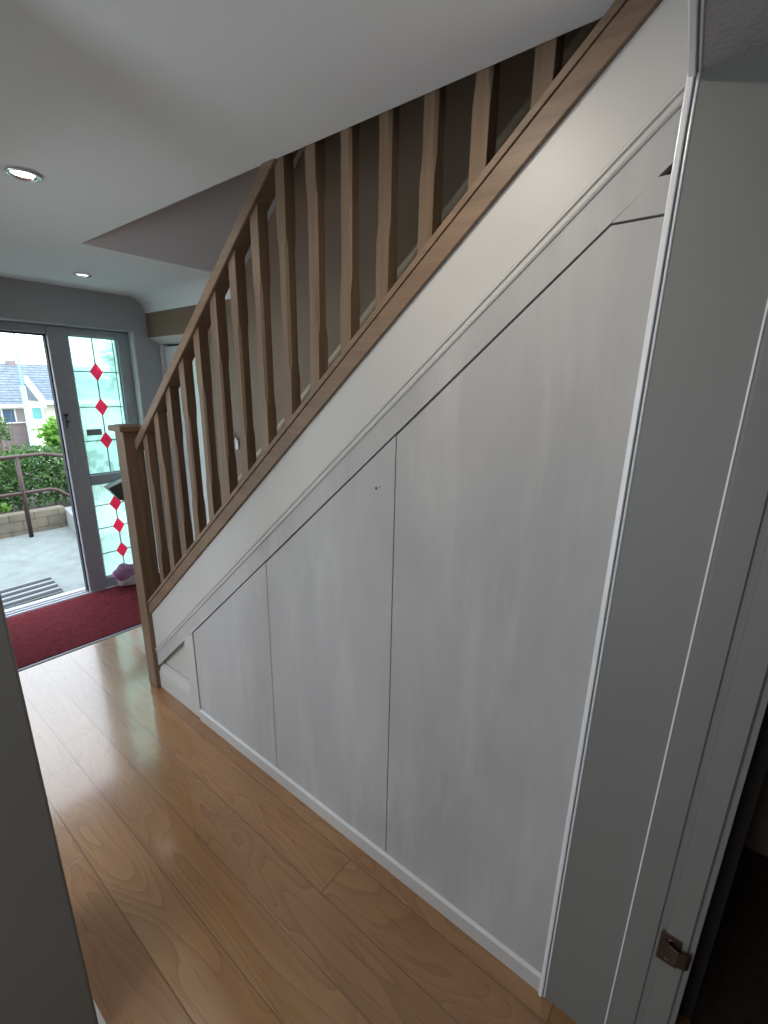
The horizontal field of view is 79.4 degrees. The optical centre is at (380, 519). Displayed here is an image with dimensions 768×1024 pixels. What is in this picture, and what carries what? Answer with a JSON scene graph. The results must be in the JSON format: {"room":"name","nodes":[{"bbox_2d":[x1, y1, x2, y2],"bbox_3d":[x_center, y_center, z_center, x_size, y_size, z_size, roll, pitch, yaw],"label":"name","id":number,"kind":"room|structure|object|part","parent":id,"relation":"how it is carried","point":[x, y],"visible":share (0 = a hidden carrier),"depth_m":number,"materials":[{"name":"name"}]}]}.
{"room":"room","nodes":[
{"label":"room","id":0,"kind":"room"},
{"bbox_2d":[0,594,98,1023],"bbox_3d":[-2.485,0.137,1.217,3.186,2.285,1.683,13,20,37],"label":"wall","id":1,"kind":"structure","parent":0,"point":[44,979],"depth_m":1.01,"materials":[{"name":"grey paint"}]},
{"bbox_2d":[93,999,105,1023],"bbox_3d":[-0.891,1.306,1.331,0.400,0.028,0.037,13,20,37],"label":"baseboard","id":2,"kind":"structure","parent":1,"relation":"attached to","point":[100,1018],"depth_m":1.24,"materials":[{"name":"white paint"}]},
{"bbox_2d":[0,277,181,559],"bbox_3d":[-2.326,-0.576,3.609,0.322,2.345,2.417,13,20,37],"label":"wall","id":3,"kind":"structure","parent":0,"point":[22,301],"depth_m":3.35,"materials":[{"name":"grey paint"}]},
{"bbox_2d":[0,321,88,590],"bbox_3d":[-2.698,-0.286,3.146,0.080,2.030,1.001,13,20,37],"label":"door frame","id":4,"kind":"structure","parent":3,"relation":"in","point":[5,326],"depth_m":3.34,"materials":[{"name":"white plastic"}]},
{"bbox_3d":[-2.699,-0.285,3.145,0.080,2.030,1.000,13,20,37],"label":"frame","id":5,"kind":"part","parent":4,"relation":"part of","materials":[{"name":"white plastic"}]},
{"bbox_2d":[4,587,92,617],"bbox_3d":[-2.722,0.706,3.441,0.175,0.061,1.010,13,20,37],"label":"threshold","id":6,"kind":"object","parent":3,"relation":"attached to","point":[14,611],"depth_m":3.58,"materials":[{"name":"white plastic"}]},
{"bbox_2d":[44,325,138,591],"bbox_3d":[-2.206,-0.440,3.734,0.092,2.040,0.564,13,20,37],"label":"door","id":7,"kind":"structure","parent":3,"relation":"in","point":[101,517],"depth_m":3.63,"materials":[{"name":"white plastic"}]},
{"bbox_3d":[-2.234,-0.682,3.607,0.018,0.048,0.106,13,20,37],"label":"letter plate","id":8,"kind":"part","parent":7,"relation":"part of","materials":[{"name":"grey metal"}]},
{"bbox_3d":[-2.192,-0.881,3.626,0.006,1.029,0.339,13,20,37],"label":"glass pane","id":9,"kind":"part","parent":7,"relation":"part of","materials":[{"name":"teal glass"}]},
{"bbox_3d":[-2.208,0.065,3.896,0.006,0.794,0.339,13,20,37],"label":"glass pane","id":10,"kind":"part","parent":7,"relation":"part of","materials":[{"name":"glass"}]},
{"bbox_2d":[104,478,123,500],"bbox_3d":[-2.135,-0.236,3.760,0.074,0.213,0.179,13,20,37],"label":"post box","id":11,"kind":"object","parent":7,"relation":"attached to","point":[115,488],"visible":0.48,"depth_m":3.73,"materials":[{"name":"grey plastic"}]},
{"bbox_3d":[-2.134,-0.304,3.741,0.074,0.072,0.179,13,20,37],"label":"lid","id":12,"kind":"part","parent":11,"relation":"part of","materials":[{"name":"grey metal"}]},
{"bbox_2d":[128,332,159,572],"bbox_3d":[-1.976,-0.486,3.900,0.078,2.036,0.010,13,20,37],"label":"trim","id":13,"kind":"structure","parent":3,"relation":"attached to","point":[130,334],"depth_m":3.73,"materials":[{"name":"white paint"}]},
{"bbox_2d":[82,147,304,271],"bbox_3d":[0.241,-2.647,0.983,3.568,3.286,0.978,13,20,37],"label":"stairwell wall","id":14,"kind":"structure","parent":0,"point":[193,231],"depth_m":2.38,"materials":[{"name":"white paint"}]},
{"bbox_2d":[0,0,614,295],"bbox_3d":[-1.269,-1.211,1.448,4.317,0.220,4.100,13,20,37],"label":"ceiling","id":15,"kind":"structure","parent":0,"point":[125,111],"depth_m":1.03,"materials":[{"name":"white paint"}]},
{"bbox_2d":[3,167,41,181],"bbox_3d":[-1.136,-1.096,1.469,0.100,0.009,0.100,13,20,37],"label":"recessed light","id":16,"kind":"object","parent":15,"relation":"in","point":[21,174],"visible":1,"depth_m":1.47,"materials":[{"name":"silver metal"}]},
{"bbox_2d":[73,273,91,276],"bbox_3d":[-1.827,-1.497,2.831,0.100,0.009,0.100,13,20,37],"label":"recessed light","id":17,"kind":"object","parent":15,"relation":"in","point":[75,274],"visible":1,"depth_m":2.83,"materials":[{"name":"silver metal"}]},
{"bbox_2d":[19,626,767,1023],"bbox_3d":[-0.291,1.386,1.346,4.750,0.126,4.100,13,20,37],"label":"floor","id":18,"kind":"structure","parent":0,"point":[202,890],"depth_m":1.54,"materials":[{"name":"laminate"}]},
{"bbox_2d":[108,0,687,687],"bbox_3d":[0.059,-0.339,1.772,2.796,2.980,0.958,13,20,37],"label":"staircase","id":19,"kind":"structure","parent":18,"relation":"on","point":[583,112],"depth_m":1.28,"materials":[{"name":"brown wood"}]},
{"bbox_3d":[-1.254,0.248,2.468,0.090,1.425,0.090,13,20,37],"label":"newel post","id":20,"kind":"part","parent":19,"relation":"part of","materials":[{"name":"brown wood"}]},
{"bbox_3d":[-0.494,-0.921,1.573,1.745,1.534,0.064,13,20,37],"label":"handrail","id":21,"kind":"part","parent":19,"relation":"part of","materials":[{"name":"brown wood"}]},
{"bbox_2d":[155,81,685,991],"bbox_3d":[-0.365,0.116,1.694,2.174,2.134,0.056,13,20,37],"label":"tall cabinet","id":22,"kind":"object","parent":18,"relation":"on","point":[406,649],"visible":0.92,"depth_m":1.24,"materials":[{"name":"white wood"}]},
{"bbox_3d":[-1.105,0.900,2.514,0.328,0.150,0.031,13,20,37],"label":"skirting","id":23,"kind":"part","parent":22,"relation":"part of","materials":[{"name":"white wood"}]},
{"bbox_3d":[-1.087,0.757,2.491,0.330,0.439,0.015,13,20,37],"label":"triangular panel","id":24,"kind":"part","parent":22,"relation":"part of","materials":[{"name":"white wood"}]},
{"bbox_3d":[-0.668,0.561,2.056,0.595,0.951,0.020,13,20,37],"label":"door","id":25,"kind":"part","parent":22,"relation":"part of","materials":[{"name":"white wood"}]},
{"bbox_3d":[-0.197,0.423,1.629,0.592,1.467,0.020,13,20,37],"label":"door","id":26,"kind":"part","parent":22,"relation":"part of","materials":[{"name":"white wood"}]},
{"bbox_3d":[-0.373,0.015,1.652,2.174,1.918,0.017,13,20,37],"label":"moulding","id":27,"kind":"part","parent":22,"relation":"part of","materials":[{"name":"white wood"}]},
{"bbox_3d":[0.260,0.330,1.227,0.562,1.882,0.020,13,20,37],"label":"door","id":28,"kind":"part","parent":22,"relation":"part of","materials":[{"name":"white wood"}]},
{"bbox_3d":[0.461,-0.562,0.817,0.087,0.058,0.021,13,20,37],"label":"head rail","id":29,"kind":"part","parent":22,"relation":"part of","materials":[{"name":"white wood"}]},
{"bbox_2d":[145,26,767,856],"bbox_3d":[0.070,-1.726,2.089,4.814,5.471,0.100,13,20,37],"label":"wall","id":30,"kind":"structure","parent":0,"point":[516,72],"depth_m":2.27,"materials":[{"name":"grey paint"}]},
{"bbox_2d":[18,624,141,671],"bbox_3d":[-1.831,0.789,3.123,0.025,0.005,1.741,13,20,37],"label":"trim","id":31,"kind":"structure","parent":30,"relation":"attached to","point":[139,625],"depth_m":2.97,"materials":[{"name":"metal"}]},
{"bbox_2d":[150,334,182,344],"bbox_3d":[-1.489,-1.422,3.510,0.794,0.145,0.176,13,20,37],"label":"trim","id":32,"kind":"structure","parent":30,"relation":"attached to","point":[171,339],"depth_m":3.60,"materials":[{"name":"white paint"}]},
{"bbox_2d":[159,344,182,555],"bbox_3d":[-1.494,-0.417,3.814,0.794,1.955,0.055,13,20,37],"label":"trim","id":33,"kind":"structure","parent":30,"relation":"attached to","point":[161,346],"depth_m":3.93,"materials":[{"name":"white paint"}]},
{"bbox_2d":[129,278,230,312],"bbox_3d":[-1.395,-1.547,3.209,1.254,0.107,0.110,13,20,37],"label":"ceiling","id":34,"kind":"structure","parent":30,"relation":"attached to","point":[188,294],"depth_m":3.29,"materials":[{"name":"white paint"}]},
{"bbox_2d":[165,346,208,540],"bbox_3d":[-1.504,-0.411,3.806,0.686,1.928,0.079,13,20,37],"label":"door","id":35,"kind":"structure","parent":30,"relation":"in","point":[170,351],"depth_m":3.76,"materials":[{"name":"white paint"}]},
{"bbox_2d":[212,397,218,475],"bbox_3d":[-1.211,-0.364,3.508,0.072,2.030,0.114,13,20,37],"label":"trim","id":36,"kind":"structure","parent":30,"relation":"attached to","point":[212,397],"depth_m":3.38,"materials":[{"name":"white paint"}]},
{"bbox_2d":[234,432,239,449],"bbox_3d":[-1.011,-0.545,3.208,0.095,0.120,0.043,13,20,37],"label":"latch plate","id":37,"kind":"object","parent":30,"relation":"attached to","point":[236,440],"visible":0.74,"depth_m":3.22,"materials":[{"name":"silver metal"}]},
{"bbox_2d":[238,18,600,483],"bbox_3d":[0.126,-1.160,2.090,3.120,2.692,0.061,13,20,37],"label":"wall handrail","id":38,"kind":"object","parent":30,"relation":"attached to","point":[582,34],"visible":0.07,"depth_m":1.84,"materials":[{"name":"brown wood"}]},
{"bbox_2d":[678,703,767,1020],"bbox_3d":[1.765,0.345,1.021,1.530,2.134,1.600,13,20,37],"label":"wall","id":39,"kind":"structure","parent":0,"point":[758,765],"depth_m":1.12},
{"bbox_2d":[538,0,705,996],"bbox_3d":[-0.197,0.595,-0.001,0.020,2.150,2.526,11,19,31],"label":"trim","id":40,"kind":"structure","parent":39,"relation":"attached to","point":[693,5],"depth_m":0.87,"materials":[{"name":"white paint"}]},
{"bbox_2d":[543,48,767,1023],"bbox_3d":[0.623,0.322,1.031,0.236,2.134,0.200,13,20,37],"label":"wall","id":41,"kind":"structure","parent":39,"relation":"attached to","point":[715,297],"depth_m":0.87,"materials":[{"name":"grey paint"}]},
{"bbox_2d":[656,930,691,970],"bbox_3d":[0.646,0.961,1.021,0.060,0.082,0.016,13,20,37],"label":"keep","id":42,"kind":"object","parent":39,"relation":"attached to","point":[669,948],"visible":1,"depth_m":1.02,"materials":[{"name":"brown metal"}]},
{"bbox_2d":[604,310,767,1023],"bbox_3d":[1.108,0.481,0.530,1.322,2.120,0.017,13,20,37],"label":"trim","id":43,"kind":"structure","parent":39,"relation":"attached to","point":[723,700],"depth_m":0.90,"materials":[{"name":"grey paint"}]},
{"bbox_2d":[604,299,767,1023],"bbox_3d":[0.586,0.420,0.933,0.003,2.000,0.004,13,20,37],"label":"trim","id":44,"kind":"structure","parent":39,"relation":"attached to","point":[766,308],"depth_m":0.86,"materials":[{"name":"white paint"}]},
{"bbox_2d":[697,0,767,70],"bbox_3d":[0.470,-0.483,-0.719,1.786,0.371,2.700,13,20,37],"label":"ceiling","id":45,"kind":"structure","parent":0,"point":[733,29],"depth_m":0.64,"materials":[{"name":"white paint"}]},
{"bbox_3d":[-1.947,0.706,3.644,0.826,0.114,2.417,13,20,37],"label":"floor","id":46,"kind":"structure","parent":0,"visible":0},
{"bbox_2d":[6,573,160,668],"bbox_3d":[-2.151,0.713,3.373,0.798,0.016,1.711,13,20,37],"label":"entrance mat","id":47,"kind":"object","parent":46,"relation":"on","point":[40,634],"visible":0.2,"depth_m":3.28,"materials":[{"name":"red carpet"}]},
{"bbox_2d":[112,563,135,585],"bbox_3d":[-2.125,0.453,3.882,0.084,0.203,0.241,13,20,37],"label":"bag","id":48,"kind":"object","parent":47,"relation":"on","point":[124,573],"visible":0.86,"depth_m":3.84,"materials":[{"name":"purple fabric"}]},
{"label":"outside","id":49,"kind":"structure","parent":0,"visible":0},
{"bbox_3d":[-30.037,-6.500,42.920,79.500,0.400,110.000,13,20,37],"label":"lawn","id":50,"kind":"structure","parent":49,"visible":0},
{"bbox_2d":[12,333,35,449],"bbox_3d":[-8.702,-1.114,11.735,0.110,7.101,0.185,13,20,37],"label":"lamp post","id":51,"kind":"object","parent":50,"relation":"on","point":[22,387],"visible":0.5,"depth_m":11.23,"materials":[{"name":"white metal"}]},
{"bbox_3d":[-8.623,-3.888,10.982,0.056,1.351,0.073,13,20,37],"label":"post","id":52,"kind":"part","parent":51,"relation":"part of","materials":[{"name":"white metal"}]},
{"bbox_3d":[-8.714,-0.465,11.921,0.110,5.752,0.185,13,20,37],"label":"post","id":53,"kind":"part","parent":51,"relation":"part of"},
{"bbox_2d":[0,360,104,453],"bbox_3d":[-31.763,-9.576,39.203,10.300,7.500,15.100,13,20,37],"label":"house","id":54,"kind":"structure","parent":50,"relation":"on","point":[11,402],"depth_m":36.60,"materials":[{"name":"brick"}]},
{"bbox_3d":[-28.750,-8.035,35.760,0.040,0.990,0.738,13,20,37],"label":"pane","id":55,"kind":"part","parent":54,"relation":"part of","materials":[{"name":"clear glass"}]},
{"bbox_3d":[-28.234,-8.204,36.385,0.040,0.990,0.738,13,20,37],"label":"pane","id":56,"kind":"part","parent":54,"relation":"part of","materials":[{"name":"grey glass"}]},
{"bbox_2d":[24,376,122,462],"bbox_3d":[-23.650,-8.237,37.339,4.700,6.220,8.750,13,20,37],"label":"house","id":57,"kind":"structure","parent":50,"relation":"on","point":[38,389],"depth_m":33.77,"materials":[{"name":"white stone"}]},
{"bbox_3d":[-24.672,-7.627,33.181,0.040,0.820,0.570,13,20,37],"label":"pane","id":58,"kind":"part","parent":57,"relation":"part of","materials":[{"name":"teal glass"}]},
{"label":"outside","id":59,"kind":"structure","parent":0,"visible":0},
{"bbox_2d":[0,462,112,513],"bbox_3d":[-5.702,-0.093,6.672,4.100,0.620,11.000,13,20,37],"label":"bed","id":60,"kind":"object","parent":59,"point":[68,503],"depth_m":6.10,"materials":[{"name":"plant"}]},
{"bbox_2d":[0,502,12,513],"bbox_3d":[-4.345,-0.091,5.260,0.160,0.200,0.267,8,18,24],"label":"plant","id":61,"kind":"object","parent":60,"relation":"on","point":[4,508],"visible":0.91,"depth_m":5.28,"materials":[{"name":"green plant"}]},
{"bbox_2d":[0,414,14,478],"bbox_3d":[-5.372,-1.042,6.415,0.558,1.000,0.547,13,20,37],"label":"bare shrub","id":62,"kind":"object","parent":60,"relation":"on","point":[2,428],"visible":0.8,"depth_m":6.48,"materials":[{"name":"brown plant"}]},
{"bbox_2d":[0,505,67,538],"bbox_3d":[-5.404,0.471,3.846,0.140,0.300,4.875,13,20,37],"label":"wall","id":63,"kind":"structure","parent":60,"relation":"on","point":[12,524],"depth_m":5.39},
{"bbox_2d":[31,416,84,450],"bbox_3d":[-4.769,-1.020,6.911,0.745,1.064,0.682,13,20,37],"label":"bush","id":64,"kind":"object","parent":60,"relation":"on","point":[50,434],"visible":0.37,"depth_m":6.66,"materials":[{"name":"green plant"}]},
{"bbox_2d":[0,428,119,511],"bbox_3d":[-4.470,-0.615,5.775,1.044,0.923,5.063,13,20,37],"label":"hedge","id":65,"kind":"object","parent":60,"relation":"on","point":[39,462],"visible":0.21,"depth_m":5.62,"materials":[{"name":"green plant"}]},
{"bbox_3d":[-4.414,-0.493,5.698,0.051,0.734,4.820,13,20,37],"label":"stem","id":66,"kind":"part","parent":65,"relation":"part of","materials":[{"name":"green plant"}]},
{"bbox_2d":[81,348,116,391],"bbox_3d":[-4.194,-2.155,8.213,1.927,2.552,1.786,13,20,37],"label":"tree","id":67,"kind":"object","parent":60,"relation":"on","point":[109,356],"visible":0.02,"depth_m":7.76,"materials":[{"name":"green plant"}]},
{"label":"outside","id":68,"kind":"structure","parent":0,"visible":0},
{"bbox_2d":[0,526,84,606],"bbox_3d":[-3.533,0.555,4.394,2.164,0.200,10.000,13,20,37],"label":"path","id":69,"kind":"structure","parent":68,"point":[53,553],"depth_m":4.59,"materials":[{"name":"concrete"}]},
{"bbox_2d":[0,576,62,609],"bbox_3d":[-3.058,0.645,3.715,0.434,0.016,0.866,11,19,32],"label":"mat","id":70,"kind":"object","parent":69,"relation":"on","point":[27,592],"visible":0.91,"depth_m":3.85,"materials":[{"name":"black rubber"}]},
{"bbox_2d":[0,452,101,536],"bbox_3d":[-4.337,-0.131,4.675,0.044,0.937,2.903,13,20,37],"label":"railing","id":71,"kind":"object","parent":69,"relation":"on","point":[23,492],"visible":0.77,"depth_m":5.14,"materials":[{"name":"brown metal"}]},
{"bbox_3d":[-3.959,-0.240,5.137,0.044,0.905,0.049,13,20,37],"label":"post","id":72,"kind":"part","parent":71,"relation":"part of","materials":[{"name":"brown metal"}]},
{"bbox_3d":[-4.368,-0.063,4.655,0.040,0.252,2.806,13,20,37],"label":"rail","id":73,"kind":"part","parent":71,"relation":"part of","materials":[{"name":"brown metal"}]},
{"bbox_3d":[-4.330,-0.511,4.566,0.040,0.146,2.903,13,20,37],"label":"rail","id":74,"kind":"part","parent":71,"relation":"part of","materials":[{"name":"brown metal"}]},
{"bbox_2d":[65,506,75,532],"bbox_3d":[-3.254,0.083,5.407,1.500,0.260,0.628,13,20,37],"label":"kerb","id":75,"kind":"object","parent":69,"relation":"on","point":[69,515],"visible":0.06,"depth_m":5.54,"materials":[{"name":"grey concrete"}]}
]}

